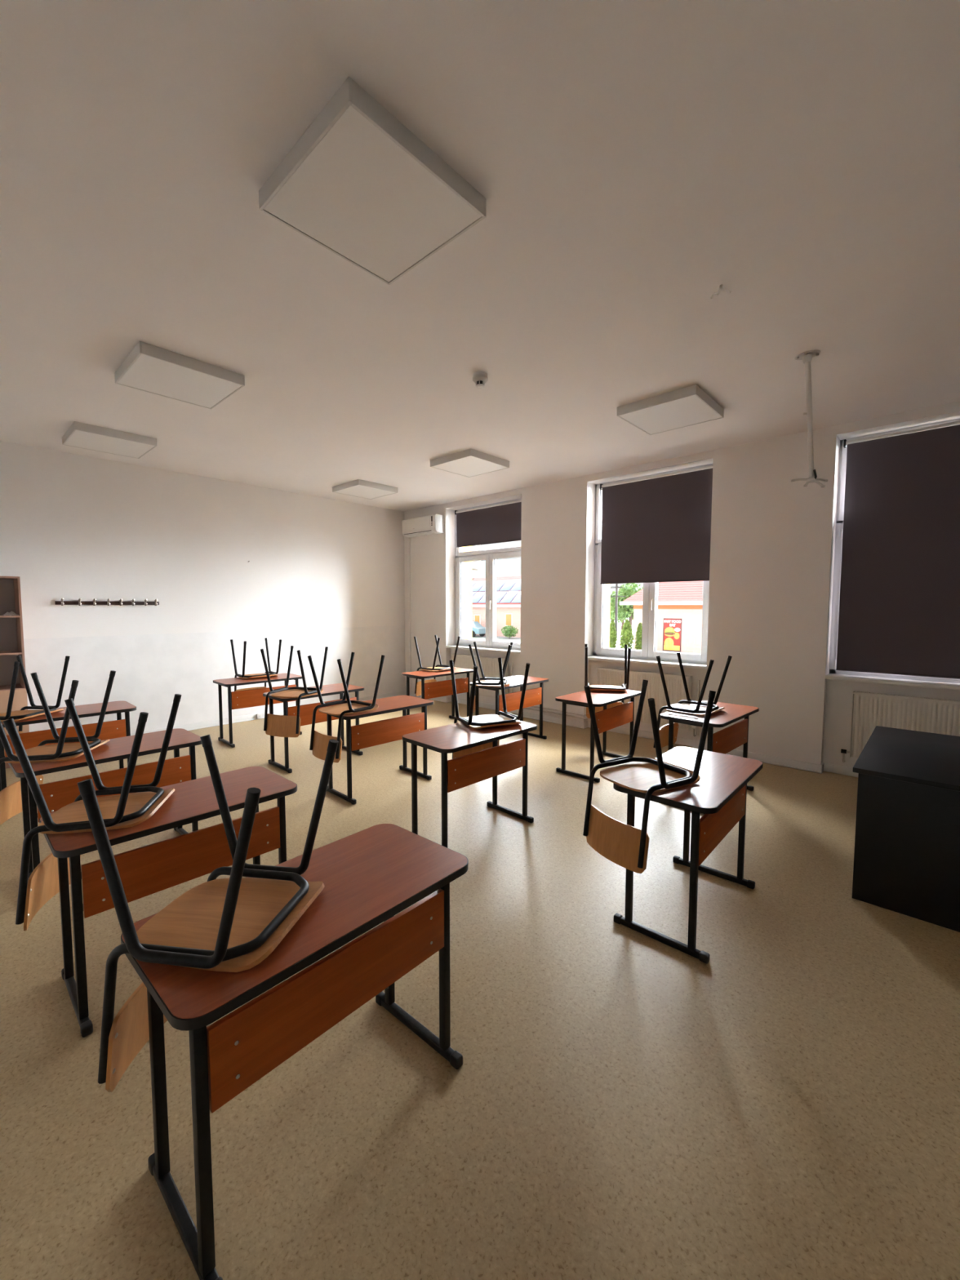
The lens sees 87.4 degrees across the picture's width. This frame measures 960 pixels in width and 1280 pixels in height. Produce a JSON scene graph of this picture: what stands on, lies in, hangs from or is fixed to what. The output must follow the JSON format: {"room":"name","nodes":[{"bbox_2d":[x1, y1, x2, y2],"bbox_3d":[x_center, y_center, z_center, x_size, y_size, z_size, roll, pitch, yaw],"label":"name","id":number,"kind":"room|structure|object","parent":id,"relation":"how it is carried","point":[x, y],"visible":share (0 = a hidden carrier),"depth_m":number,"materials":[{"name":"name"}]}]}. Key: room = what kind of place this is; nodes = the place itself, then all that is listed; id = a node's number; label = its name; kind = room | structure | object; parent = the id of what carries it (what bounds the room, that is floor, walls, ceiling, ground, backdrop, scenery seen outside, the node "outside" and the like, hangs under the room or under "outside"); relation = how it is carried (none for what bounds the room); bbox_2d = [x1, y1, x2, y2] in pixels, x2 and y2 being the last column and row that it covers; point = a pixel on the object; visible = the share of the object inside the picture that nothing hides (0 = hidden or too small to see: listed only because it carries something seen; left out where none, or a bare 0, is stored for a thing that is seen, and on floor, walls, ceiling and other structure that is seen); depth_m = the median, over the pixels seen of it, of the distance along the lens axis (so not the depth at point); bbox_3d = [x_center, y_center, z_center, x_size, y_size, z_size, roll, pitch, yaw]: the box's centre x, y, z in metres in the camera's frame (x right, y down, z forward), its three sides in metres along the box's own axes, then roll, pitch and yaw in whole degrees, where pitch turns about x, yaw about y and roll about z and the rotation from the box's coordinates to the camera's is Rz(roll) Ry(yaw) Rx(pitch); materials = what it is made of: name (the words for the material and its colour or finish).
{"room":"classroom","nodes":[
{"label":"classroom","id":0,"kind":"room"},
{"bbox_2d":[0,440,405,733],"bbox_3d":[-3.561,-0.514,7.107,0.300,3.360,7.300,4,5,43],"label":"wall","id":1,"kind":"structure","parent":0,"point":[223,561],"depth_m":6.56,"materials":[{"name":"beige paint"}]},
{"bbox_2d":[54,598,159,605],"bbox_3d":[-4.373,-0.448,5.950,0.074,0.086,1.010,4,5,43],"label":"rail","id":2,"kind":"object","parent":1,"relation":"attached to","point":[62,602],"visible":1,"depth_m":5.91,"materials":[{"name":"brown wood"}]},
{"bbox_2d":[256,713,262,718],"bbox_3d":[-3.220,1.108,7.324,0.032,0.065,0.070,4,5,43],"label":"wall socket","id":3,"kind":"object","parent":1,"relation":"attached to","point":[259,715],"visible":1,"depth_m":7.31,"materials":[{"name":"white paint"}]},
{"bbox_2d":[130,690,405,735],"bbox_3d":[-3.647,1.142,6.889,0.022,0.085,6.700,4,5,43],"label":"baseboard","id":4,"kind":"structure","parent":1,"relation":"attached to","point":[251,717],"depth_m":7.09,"materials":[{"name":"white paint"}]},
{"bbox_2d":[0,0,959,511],"bbox_3d":[-0.092,-2.032,3.601,10.000,0.150,7.600,4,5,43],"label":"ceiling","id":5,"kind":"structure","parent":0,"point":[632,161],"depth_m":2.31,"materials":[{"name":"paint"}]},
{"bbox_2d":[62,421,156,458],"bbox_3d":[-3.783,-2.026,5.133,0.666,0.075,0.666,4,5,43],"label":"ceiling light","id":6,"kind":"object","parent":5,"relation":"attached to","point":[80,435],"visible":1,"depth_m":5.04,"materials":[{"name":"white plastic"}]},
{"bbox_2d":[114,341,244,408],"bbox_3d":[-2.220,-1.929,3.719,0.666,0.075,0.666,4,5,43],"label":"ceiling light","id":7,"kind":"object","parent":5,"relation":"attached to","point":[149,368],"visible":1,"depth_m":3.63,"materials":[{"name":"white plastic"}]},
{"bbox_2d":[332,479,397,499],"bbox_3d":[-1.660,-2.169,7.258,0.666,0.075,0.666,4,5,43],"label":"ceiling light","id":8,"kind":"object","parent":5,"relation":"attached to","point":[358,487],"visible":1,"depth_m":7.14,"materials":[{"name":"white plastic"}]},
{"bbox_2d":[334,484,395,498],"bbox_3d":[-1.660,-2.137,7.260,0.638,0.005,0.638,4,5,43],"label":"diffuser","id":9,"kind":"object","parent":8,"relation":"attached to","point":[367,491],"depth_m":7.18,"materials":[{"name":"white plastic"}]},
{"bbox_2d":[258,76,486,284],"bbox_3d":[-0.444,-1.817,2.094,0.666,0.075,0.666,4,5,43],"label":"ceiling light","id":10,"kind":"object","parent":5,"relation":"attached to","point":[357,184],"visible":1,"depth_m":2.00,"materials":[{"name":"white plastic"}]},
{"bbox_2d":[430,448,509,477],"bbox_3d":[-0.118,-2.078,5.938,0.666,0.075,0.666,4,5,43],"label":"ceiling light","id":11,"kind":"object","parent":5,"relation":"attached to","point":[469,463],"visible":1,"depth_m":5.84,"materials":[{"name":"white plastic"}]},
{"bbox_2d":[432,456,506,476],"bbox_3d":[-0.119,-2.046,5.940,0.638,0.005,0.638,4,5,43],"label":"diffuser","id":12,"kind":"object","parent":11,"relation":"attached to","point":[466,466],"depth_m":5.88,"materials":[{"name":"white plastic"}]},
{"bbox_2d":[472,371,488,388],"bbox_3d":[0.002,-1.920,3.726,0.116,0.090,0.116,4,5,43],"label":"smoke detector","id":13,"kind":"object","parent":5,"relation":"attached to","point":[480,379],"visible":1,"depth_m":3.69,"materials":[{"name":"white plastic"}]},
{"bbox_2d":[617,384,724,435],"bbox_3d":[1.650,-1.968,4.348,0.666,0.075,0.666,4,5,43],"label":"ceiling light","id":14,"kind":"object","parent":5,"relation":"attached to","point":[689,406],"visible":1,"depth_m":4.26,"materials":[{"name":"white plastic"}]},
{"bbox_2d":[710,284,731,298],"bbox_3d":[1.284,-1.863,2.680,0.070,0.066,0.076,-2,4,-24],"label":"wire","id":15,"kind":"object","parent":5,"relation":"attached to","point":[721,288],"visible":1,"depth_m":2.68,"materials":[{"name":"white plastic"}]},
{"bbox_2d":[791,350,827,487],"bbox_3d":[2.263,-1.484,3.437,0.219,0.917,0.168,4,5,43],"label":"mount","id":16,"kind":"object","parent":5,"relation":"attached to","point":[806,357],"visible":1,"depth_m":3.42,"materials":[{"name":"white metal"}]},
{"bbox_2d":[0,694,959,1279],"bbox_3d":[-0.258,1.467,3.662,10.000,0.120,7.120,4,5,43],"label":"floor","id":17,"kind":"structure","parent":0,"point":[621,1104],"depth_m":1.76,"materials":[{"name":"beige plastic"}]},
{"bbox_2d":[0,576,29,768],"bbox_3d":[-5.084,0.340,4.960,0.419,1.945,0.860,4,5,43],"label":"bookcase","id":18,"kind":"object","parent":17,"relation":"on","point":[11,635],"visible":0.71,"depth_m":5.28,"materials":[{"name":"laminate"}]},
{"bbox_2d":[2,611,18,615],"bbox_3d":[-4.813,-0.273,5.153,0.201,0.046,0.111,4,5,43],"label":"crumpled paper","id":19,"kind":"object","parent":18,"relation":"on","point":[11,613],"visible":0.99,"depth_m":5.11,"materials":[{"name":"white paper"}]},
{"bbox_2d":[0,700,136,791],"bbox_3d":[-3.542,0.985,4.309,0.504,0.750,0.950,4,5,43],"label":"school desk","id":20,"kind":"object","parent":17,"relation":"on","point":[120,727],"visible":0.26,"depth_m":4.26,"materials":[{"name":"brown wood"}]},
{"bbox_2d":[0,655,70,754],"bbox_3d":[-3.755,0.574,4.096,0.506,0.854,0.464,0,4,4],"label":"chair","id":21,"kind":"object","parent":20,"relation":"on","point":[22,714],"visible":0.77,"depth_m":4.21,"materials":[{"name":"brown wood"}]},
{"bbox_2d":[8,728,201,879],"bbox_3d":[-2.347,1.059,3.233,0.504,0.750,0.950,4,5,42],"label":"school desk","id":22,"kind":"object","parent":17,"relation":"on","point":[56,794],"visible":0.5,"depth_m":3.08,"materials":[{"name":"brown wood"}]},
{"bbox_2d":[0,670,115,825],"bbox_3d":[-2.600,0.644,3.072,0.507,0.854,0.464,-1,4,-12],"label":"chair","id":23,"kind":"object","parent":22,"relation":"on","point":[11,802],"visible":0.84,"depth_m":3.04,"materials":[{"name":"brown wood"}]},
{"bbox_2d":[39,766,297,1037],"bbox_3d":[-1.400,1.118,2.366,0.504,0.750,0.950,4,5,43],"label":"school desk","id":24,"kind":"object","parent":17,"relation":"on","point":[148,869],"visible":0.68,"depth_m":2.17,"materials":[{"name":"brown wood"}]},
{"bbox_2d":[3,693,181,930],"bbox_3d":[-1.633,0.705,2.187,0.506,0.854,0.464,-1,4,-15],"label":"chair","id":25,"kind":"object","parent":24,"relation":"on","point":[124,810],"visible":0.87,"depth_m":2.09,"materials":[{"name":"brown wood"}]},
{"bbox_2d":[213,672,302,747],"bbox_3d":[-2.753,0.851,6.292,0.504,0.750,0.950,4,5,44],"label":"school desk","id":26,"kind":"object","parent":17,"relation":"on","point":[254,697],"visible":0.7,"depth_m":6.06,"materials":[{"name":"brown wood"}]},
{"bbox_2d":[230,637,281,691],"bbox_3d":[-2.849,0.418,6.406,0.506,0.854,0.464,4,5,44],"label":"chair","id":27,"kind":"object","parent":26,"relation":"on","point":[272,673],"visible":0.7,"depth_m":6.36,"materials":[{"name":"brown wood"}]},
{"bbox_2d":[120,823,468,1279],"bbox_3d":[-0.517,1.170,1.619,0.504,0.750,0.950,3,5,41],"label":"school desk","id":28,"kind":"object","parent":17,"relation":"on","point":[369,876],"visible":0.94,"depth_m":1.41,"materials":[{"name":"brown wood"}]},
{"bbox_2d":[77,734,338,1092],"bbox_3d":[-0.733,0.756,1.449,0.507,0.854,0.464,1,4,8],"label":"chair","id":29,"kind":"object","parent":28,"relation":"on","point":[233,924],"visible":0.84,"depth_m":1.36,"materials":[{"name":"brown wood"}]},
{"bbox_2d":[262,683,364,773],"bbox_3d":[-1.761,0.912,5.401,0.504,0.750,0.950,4,5,43],"label":"school desk","id":30,"kind":"object","parent":17,"relation":"on","point":[306,711],"visible":0.63,"depth_m":5.20,"materials":[{"name":"brown wood"}]},
{"bbox_2d":[260,645,328,737],"bbox_3d":[-1.885,0.505,5.128,0.464,0.854,0.507,1,4,18],"label":"chair","id":31,"kind":"object","parent":30,"relation":"on","point":[281,726],"visible":0.92,"depth_m":4.97,"materials":[{"name":"brown wood"}]},
{"bbox_2d":[320,695,433,804],"bbox_3d":[-0.925,0.966,4.618,0.504,0.750,0.950,4,5,44],"label":"school desk","id":32,"kind":"object","parent":17,"relation":"on","point":[363,735],"visible":0.89,"depth_m":4.45,"materials":[{"name":"brown wood"}]},
{"bbox_2d":[307,652,384,762],"bbox_3d":[-1.162,0.558,4.356,0.464,0.854,0.507,3,5,40],"label":"chair","id":33,"kind":"object","parent":32,"relation":"on","point":[319,742],"visible":0.93,"depth_m":4.30,"materials":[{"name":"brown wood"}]},
{"bbox_2d":[401,666,473,719],"bbox_3d":[-0.567,0.808,6.946,0.504,0.750,0.950,4,5,44],"label":"school desk","id":34,"kind":"object","parent":17,"relation":"on","point":[441,688],"visible":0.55,"depth_m":6.76,"materials":[{"name":"brown wood"}]},
{"bbox_2d":[413,635,460,696],"bbox_3d":[-0.615,0.372,7.111,0.506,0.854,0.464,3,5,37],"label":"chair","id":35,"kind":"object","parent":34,"relation":"on","point":[434,668],"visible":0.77,"depth_m":7.10,"materials":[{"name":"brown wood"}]},
{"bbox_2d":[402,720,537,847],"bbox_3d":[-0.054,1.030,3.681,0.504,0.750,0.950,4,5,45],"label":"school desk","id":36,"kind":"object","parent":17,"relation":"on","point":[462,771],"visible":0.76,"depth_m":3.50,"materials":[{"name":"brown wood"}]},
{"bbox_2d":[448,657,529,759],"bbox_3d":[0.060,0.590,3.903,0.464,0.854,0.507,-2,4,-26],"label":"chair","id":37,"kind":"object","parent":36,"relation":"on","point":[477,722],"visible":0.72,"depth_m":3.90,"materials":[{"name":"brown wood"}]},
{"bbox_2d":[470,675,548,739],"bbox_3d":[0.366,0.867,6.082,0.504,0.750,0.950,4,5,44],"label":"school desk","id":38,"kind":"object","parent":17,"relation":"on","point":[534,696],"visible":0.59,"depth_m":6.00,"materials":[{"name":"brown wood"}]},
{"bbox_2d":[467,641,513,715],"bbox_3d":[0.119,0.460,5.813,0.507,0.854,0.464,0,4,6],"label":"chair","id":39,"kind":"object","parent":38,"relation":"on","point":[480,683],"visible":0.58,"depth_m":5.65,"materials":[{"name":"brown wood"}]},
{"bbox_2d":[555,689,640,782],"bbox_3d":[1.222,0.931,5.146,0.504,0.750,0.950,4,5,42],"label":"school desk","id":40,"kind":"object","parent":17,"relation":"on","point":[610,718],"visible":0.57,"depth_m":4.96,"materials":[{"name":"brown wood"}]},
{"bbox_2d":[584,644,631,718],"bbox_3d":[1.370,0.485,5.458,0.464,0.854,0.507,1,4,12],"label":"chair","id":41,"kind":"object","parent":40,"relation":"on","point":[593,687],"visible":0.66,"depth_m":5.36,"materials":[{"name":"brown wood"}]},
{"bbox_2d":[613,746,763,964],"bbox_3d":[1.159,1.093,2.766,0.504,0.750,0.950,3,5,42],"label":"school desk","id":42,"kind":"object","parent":17,"relation":"on","point":[720,793],"visible":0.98,"depth_m":2.56,"materials":[{"name":"brown wood"}]},
{"bbox_2d":[582,680,715,873],"bbox_3d":[0.865,0.676,2.644,0.506,0.854,0.464,-2,4,-30],"label":"chair","id":43,"kind":"object","parent":42,"relation":"on","point":[623,844],"visible":1,"depth_m":2.55,"materials":[{"name":"brown wood"}]},
{"bbox_2d":[660,700,759,813],"bbox_3d":[1.990,0.986,4.354,0.950,0.750,0.504,-4,5,-44],"label":"school desk","id":44,"kind":"object","parent":17,"relation":"on","point":[728,739],"visible":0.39,"depth_m":4.16,"materials":[{"name":"brown wood"}]},
{"bbox_2d":[653,652,732,747],"bbox_3d":[1.833,0.560,4.364,0.506,0.854,0.464,4,5,44],"label":"chair","id":45,"kind":"object","parent":44,"relation":"on","point":[692,709],"visible":0.84,"depth_m":4.36,"materials":[{"name":"brown wood"}]},
{"bbox_2d":[851,725,959,932],"bbox_3d":[2.773,1.069,3.087,0.670,0.756,1.330,4,5,43],"label":"desk","id":46,"kind":"object","parent":17,"relation":"on","point":[907,851],"visible":1,"depth_m":2.70,"materials":[{"name":"black laminate"}]},
{"bbox_2d":[462,546,610,648],"bbox_3d":[2.378,-0.112,6.424,10.000,5.260,0.300,4,5,43],"label":"wall","id":47,"kind":"structure","parent":0,"point":[467,566],"depth_m":8.79,"materials":[{"name":"white paint"}]},
{"bbox_2d":[471,545,480,570],"bbox_3d":[-0.402,-1.494,9.408,0.808,0.850,0.447,4,5,43],"label":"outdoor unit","id":48,"kind":"object","parent":47,"relation":"attached to","point":[477,564],"visible":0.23,"depth_m":9.20,"materials":[{"name":"metal"}]},
{"bbox_2d":[404,400,959,767],"bbox_3d":[2.175,-0.446,6.180,9.400,3.360,0.300,4,5,43],"label":"wall","id":49,"kind":"structure","parent":0,"point":[771,567],"depth_m":5.39,"materials":[{"name":"beige paint"}]},
{"bbox_2d":[407,537,411,691],"bbox_3d":[-1.289,-0.453,9.149,0.060,2.795,0.030,4,5,43],"label":"duct","id":50,"kind":"object","parent":49,"relation":"attached to","point":[408,538],"visible":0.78,"depth_m":9.12,"materials":[{"name":"beige paint"}]},
{"bbox_2d":[402,514,444,537],"bbox_3d":[-0.992,-1.958,8.651,0.870,0.294,0.212,4,5,43],"label":"air conditioner","id":51,"kind":"object","parent":49,"relation":"attached to","point":[433,524],"visible":1,"depth_m":8.50,"materials":[{"name":"white paint"}]},
{"bbox_2d":[450,653,508,697],"bbox_3d":[0.002,0.618,8.111,1.272,0.709,0.084,4,5,43],"label":"radiator","id":52,"kind":"object","parent":49,"relation":"attached to","point":[490,665],"visible":0.4,"depth_m":8.01,"materials":[{"name":"white metal"}]},
{"bbox_2d":[450,653,505,660],"bbox_3d":[-0.027,0.273,8.108,1.200,0.020,0.074,4,5,43],"label":"grille","id":53,"kind":"object","parent":52,"relation":"attached to","point":[460,656],"depth_m":8.16,"materials":[{"name":"white metal"}]},
{"bbox_2d":[511,662,513,692],"bbox_3d":[0.494,0.656,7.681,0.023,0.645,0.024,4,5,43],"label":"riser pipe","id":54,"kind":"object","parent":52,"relation":"attached to","point":[512,662],"visible":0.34,"depth_m":7.66,"materials":[{"name":"grey metal"}]},
{"bbox_2d":[445,497,521,653],"bbox_3d":[0.226,-1.011,8.163,1.600,2.335,0.652,4,5,43],"label":"window","id":55,"kind":"structure","parent":49,"relation":"in","point":[490,644],"depth_m":8.13,"materials":[{"name":"white plastic"}]},
{"bbox_2d":[454,499,521,547],"bbox_3d":[0.140,-1.667,7.980,1.478,0.950,0.062,4,5,43],"label":"roller blind","id":56,"kind":"object","parent":55,"relation":"attached to","point":[501,522],"visible":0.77,"depth_m":7.93,"materials":[{"name":"fabric"}]},
{"bbox_2d":[523,707,587,719],"bbox_3d":[0.997,1.023,7.181,1.450,0.021,0.112,4,5,43],"label":"pipe","id":57,"kind":"object","parent":49,"relation":"attached to","point":[523,708],"visible":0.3,"depth_m":7.04,"materials":[{"name":"grey"}]},
{"bbox_2d":[530,706,586,715],"bbox_3d":[0.979,0.977,7.195,1.500,0.021,0.112,4,5,43],"label":"pipe","id":58,"kind":"object","parent":49,"relation":"attached to","point":[531,706],"visible":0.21,"depth_m":7.00,"materials":[{"name":"grey"}]},
{"bbox_2d":[405,690,858,777],"bbox_3d":[2.112,1.194,6.196,9.394,0.085,0.122,4,5,43],"label":"baseboard","id":59,"kind":"structure","parent":49,"relation":"attached to","point":[795,764],"depth_m":5.88,"materials":[{"name":"white paint"}]},
{"bbox_2d":[596,666,696,737],"bbox_3d":[2.040,0.747,6.239,1.272,0.709,0.084,4,5,43],"label":"radiator","id":60,"kind":"object","parent":49,"relation":"attached to","point":[606,676],"visible":0.63,"depth_m":6.12,"materials":[{"name":"white metal"}]},
{"bbox_2d":[597,666,690,678],"bbox_3d":[2.011,0.402,6.237,1.200,0.020,0.074,4,5,43],"label":"grille","id":61,"kind":"object","parent":60,"relation":"attached to","point":[644,673],"depth_m":6.21,"materials":[{"name":"white metal"}]},
{"bbox_2d":[696,680,700,735],"bbox_3d":[2.526,0.784,5.816,0.023,0.645,0.024,4,5,43],"label":"riser pipe","id":62,"kind":"object","parent":60,"relation":"attached to","point":[699,681],"visible":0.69,"depth_m":5.80,"materials":[{"name":"grey metal"}]},
{"bbox_2d":[584,463,712,669],"bbox_3d":[2.194,-0.887,6.356,1.570,2.335,0.652,4,5,43],"label":"window","id":63,"kind":"structure","parent":49,"relation":"in","point":[648,654],"depth_m":6.33,"materials":[{"name":"white plastic"}]},
{"bbox_2d":[600,465,712,584],"bbox_3d":[2.127,-1.363,6.168,1.448,1.310,0.062,4,5,43],"label":"roller blind","id":64,"kind":"object","parent":63,"relation":"attached to","point":[656,528],"visible":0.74,"depth_m":6.10,"materials":[{"name":"fabric"}]},
{"bbox_2d":[825,418,959,689],"bbox_3d":[4.172,-0.762,4.540,1.575,2.335,0.652,4,5,43],"label":"window","id":65,"kind":"structure","parent":49,"relation":"in","point":[833,674],"depth_m":4.91,"materials":[{"name":"white plastic"}]},
{"bbox_2d":[835,420,959,679],"bbox_3d":[4.067,-0.781,4.417,1.503,2.230,0.062,4,5,43],"label":"roller blind","id":66,"kind":"object","parent":65,"relation":"attached to","point":[900,601],"visible":1,"depth_m":4.59,"materials":[{"name":"fabric"}]},
{"bbox_2d":[840,690,959,762],"bbox_3d":[3.988,0.870,4.450,1.272,0.709,0.084,4,5,43],"label":"radiator","id":67,"kind":"object","parent":49,"relation":"attached to","point":[871,709],"visible":0.64,"depth_m":4.56,"materials":[{"name":"white metal"}]},
{"bbox_2d":[853,690,959,704],"bbox_3d":[4.012,0.528,4.399,1.200,0.020,0.074,4,5,43],"label":"grille","id":68,"kind":"object","parent":67,"relation":"attached to","point":[857,694],"depth_m":4.53,"materials":[{"name":"white metal"}]},
{"label":"outside","id":69,"kind":"structure","parent":0,"visible":0},
{"bbox_2d":[471,617,701,653],"bbox_3d":[13.989,-1.807,70.313,120.000,0.200,109.399,4,5,43],"label":"ground","id":70,"kind":"structure","parent":69,"point":[619,624],"depth_m":44.91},
{"bbox_2d":[471,621,485,636],"bbox_3d":[-1.220,-1.044,47.216,3.900,1.375,1.680,3,5,35],"label":"parked car","id":71,"kind":"object","parent":70,"relation":"on","point":[477,628],"visible":0.38,"depth_m":45.99,"materials":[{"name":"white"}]},
{"bbox_2d":[471,575,520,637],"bbox_3d":[1.379,-3.561,51.723,19.320,5.800,7.320,4,5,43],"label":"brick house","id":72,"kind":"structure","parent":70,"relation":"on","point":[508,588],"depth_m":47.68,"materials":[{"name":"beige paint"}]},
{"bbox_2d":[474,615,479,623],"bbox_3d":[-0.281,-1.888,48.920,0.660,1.040,0.030,4,5,43],"label":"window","id":73,"kind":"structure","parent":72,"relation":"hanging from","point":[477,618],"depth_m":48.87,"materials":[{"name":"orange"}]},
{"bbox_2d":[505,613,511,625],"bbox_3d":[2.625,-1.854,46.241,0.660,1.040,0.030,4,5,43],"label":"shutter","id":74,"kind":"object","parent":72,"relation":"hanging from","point":[508,616],"depth_m":46.25,"materials":[{"name":"orange"}]},
{"bbox_2d":[471,637,520,642],"bbox_3d":[-4.338,-0.321,46.386,35.500,0.050,2.500,4,5,43],"label":"grass verge","id":75,"kind":"structure","parent":70,"relation":"on","point":[476,638],"depth_m":40.89,"materials":[{"name":"white"}]},
{"bbox_2d":[501,625,518,637],"bbox_3d":[2.550,-0.699,43.728,1.548,1.176,1.538,4,5,43],"label":"round shrub","id":76,"kind":"object","parent":70,"relation":"on","point":[508,631],"visible":1,"depth_m":43.45,"materials":[{"name":"green plant"}]},
{"bbox_2d":[609,618,617,648],"bbox_3d":[8.460,-0.345,32.164,0.651,2.046,0.649,4,5,43],"label":"thuja","id":77,"kind":"object","parent":70,"relation":"on","point":[613,639],"visible":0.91,"depth_m":32.01,"materials":[{"name":"green plant"}]},
{"bbox_2d":[610,583,626,637],"bbox_3d":[12.187,-2.888,44.891,1.800,5.400,0.260,4,5,43],"label":"utility pole","id":78,"kind":"object","parent":70,"relation":"on","point":[616,596],"visible":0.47,"depth_m":44.81,"materials":[{"name":"grey"}]},
{"bbox_2d":[609,606,633,632],"bbox_3d":[15.225,-2.858,53.336,3.727,4.212,2.959,4,5,43],"label":"leafy tree","id":79,"kind":"object","parent":70,"relation":"on","point":[618,620],"visible":0.04,"depth_m":53.11,"materials":[{"name":"green plant"}]},
{"bbox_2d":[609,582,643,627],"bbox_3d":[14.605,-3.141,48.715,5.005,5.401,3.186,0,4,-1],"label":"leafy tree","id":80,"kind":"object","parent":70,"relation":"on","point":[628,592],"visible":0.43,"depth_m":48.01,"materials":[{"name":"green plant"}]},
{"bbox_2d":[618,619,634,648],"bbox_3d":[9.194,-0.284,31.481,0.924,2.018,0.881,4,5,43],"label":"thuja","id":81,"kind":"object","parent":70,"relation":"on","point":[627,637],"visible":0.98,"depth_m":31.31,"materials":[{"name":"green plant"}]},
{"bbox_2d":[635,622,642,649],"bbox_3d":[10.103,-0.200,31.747,0.623,1.815,0.613,4,5,43],"label":"thuja","id":82,"kind":"object","parent":70,"relation":"on","point":[639,628],"visible":0.82,"depth_m":31.61,"materials":[{"name":"green plant"}]},
{"bbox_2d":[619,581,703,653],"bbox_3d":[18.786,-3.472,32.314,15.110,8.280,11.890,4,5,43],"label":"house","id":83,"kind":"structure","parent":70,"relation":"on","point":[683,600],"depth_m":31.12,"materials":[{"name":"white paint"}]},
{"bbox_2d":[662,617,681,651],"bbox_3d":[12.057,-0.326,31.529,1.140,2.060,0.044,4,5,43],"label":"banner","id":84,"kind":"object","parent":83,"relation":"attached to","point":[672,628],"visible":1,"depth_m":31.51,"materials":[{"name":"red paper"}]},
{"bbox_2d":[664,637,673,645],"bbox_3d":[11.916,0.215,31.680,0.600,0.720,0.010,4,5,43],"label":"picture","id":85,"kind":"object","parent":84,"relation":"attached to","point":[668,641],"depth_m":31.67,"materials":[{"name":"yellow paper"}]},
{"bbox_2d":[664,631,675,635],"bbox_3d":[11.937,-0.402,31.616,0.680,0.180,0.016,4,5,43],"label":"picture","id":86,"kind":"object","parent":84,"relation":"attached to","point":[665,633],"depth_m":31.60,"materials":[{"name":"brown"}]},
{"bbox_2d":[664,626,675,631],"bbox_3d":[11.938,-0.682,31.598,0.660,0.260,0.012,4,5,43],"label":"picture","id":87,"kind":"object","parent":84,"relation":"on","point":[666,628],"depth_m":31.59,"materials":[{"name":"yellow paper"}]},
{"bbox_2d":[663,644,679,650],"bbox_3d":[12.047,0.487,31.575,1.000,0.310,0.014,4,5,43],"label":"picture","id":88,"kind":"object","parent":84,"relation":"attached to","point":[666,647],"depth_m":31.56,"materials":[{"name":"yellow paper"}]},
{"bbox_2d":[674,632,679,639],"bbox_3d":[12.270,-0.262,31.322,0.340,0.440,0.010,4,5,43],"label":"picture","id":89,"kind":"object","parent":84,"relation":"attached to","point":[676,634],"depth_m":31.32,"materials":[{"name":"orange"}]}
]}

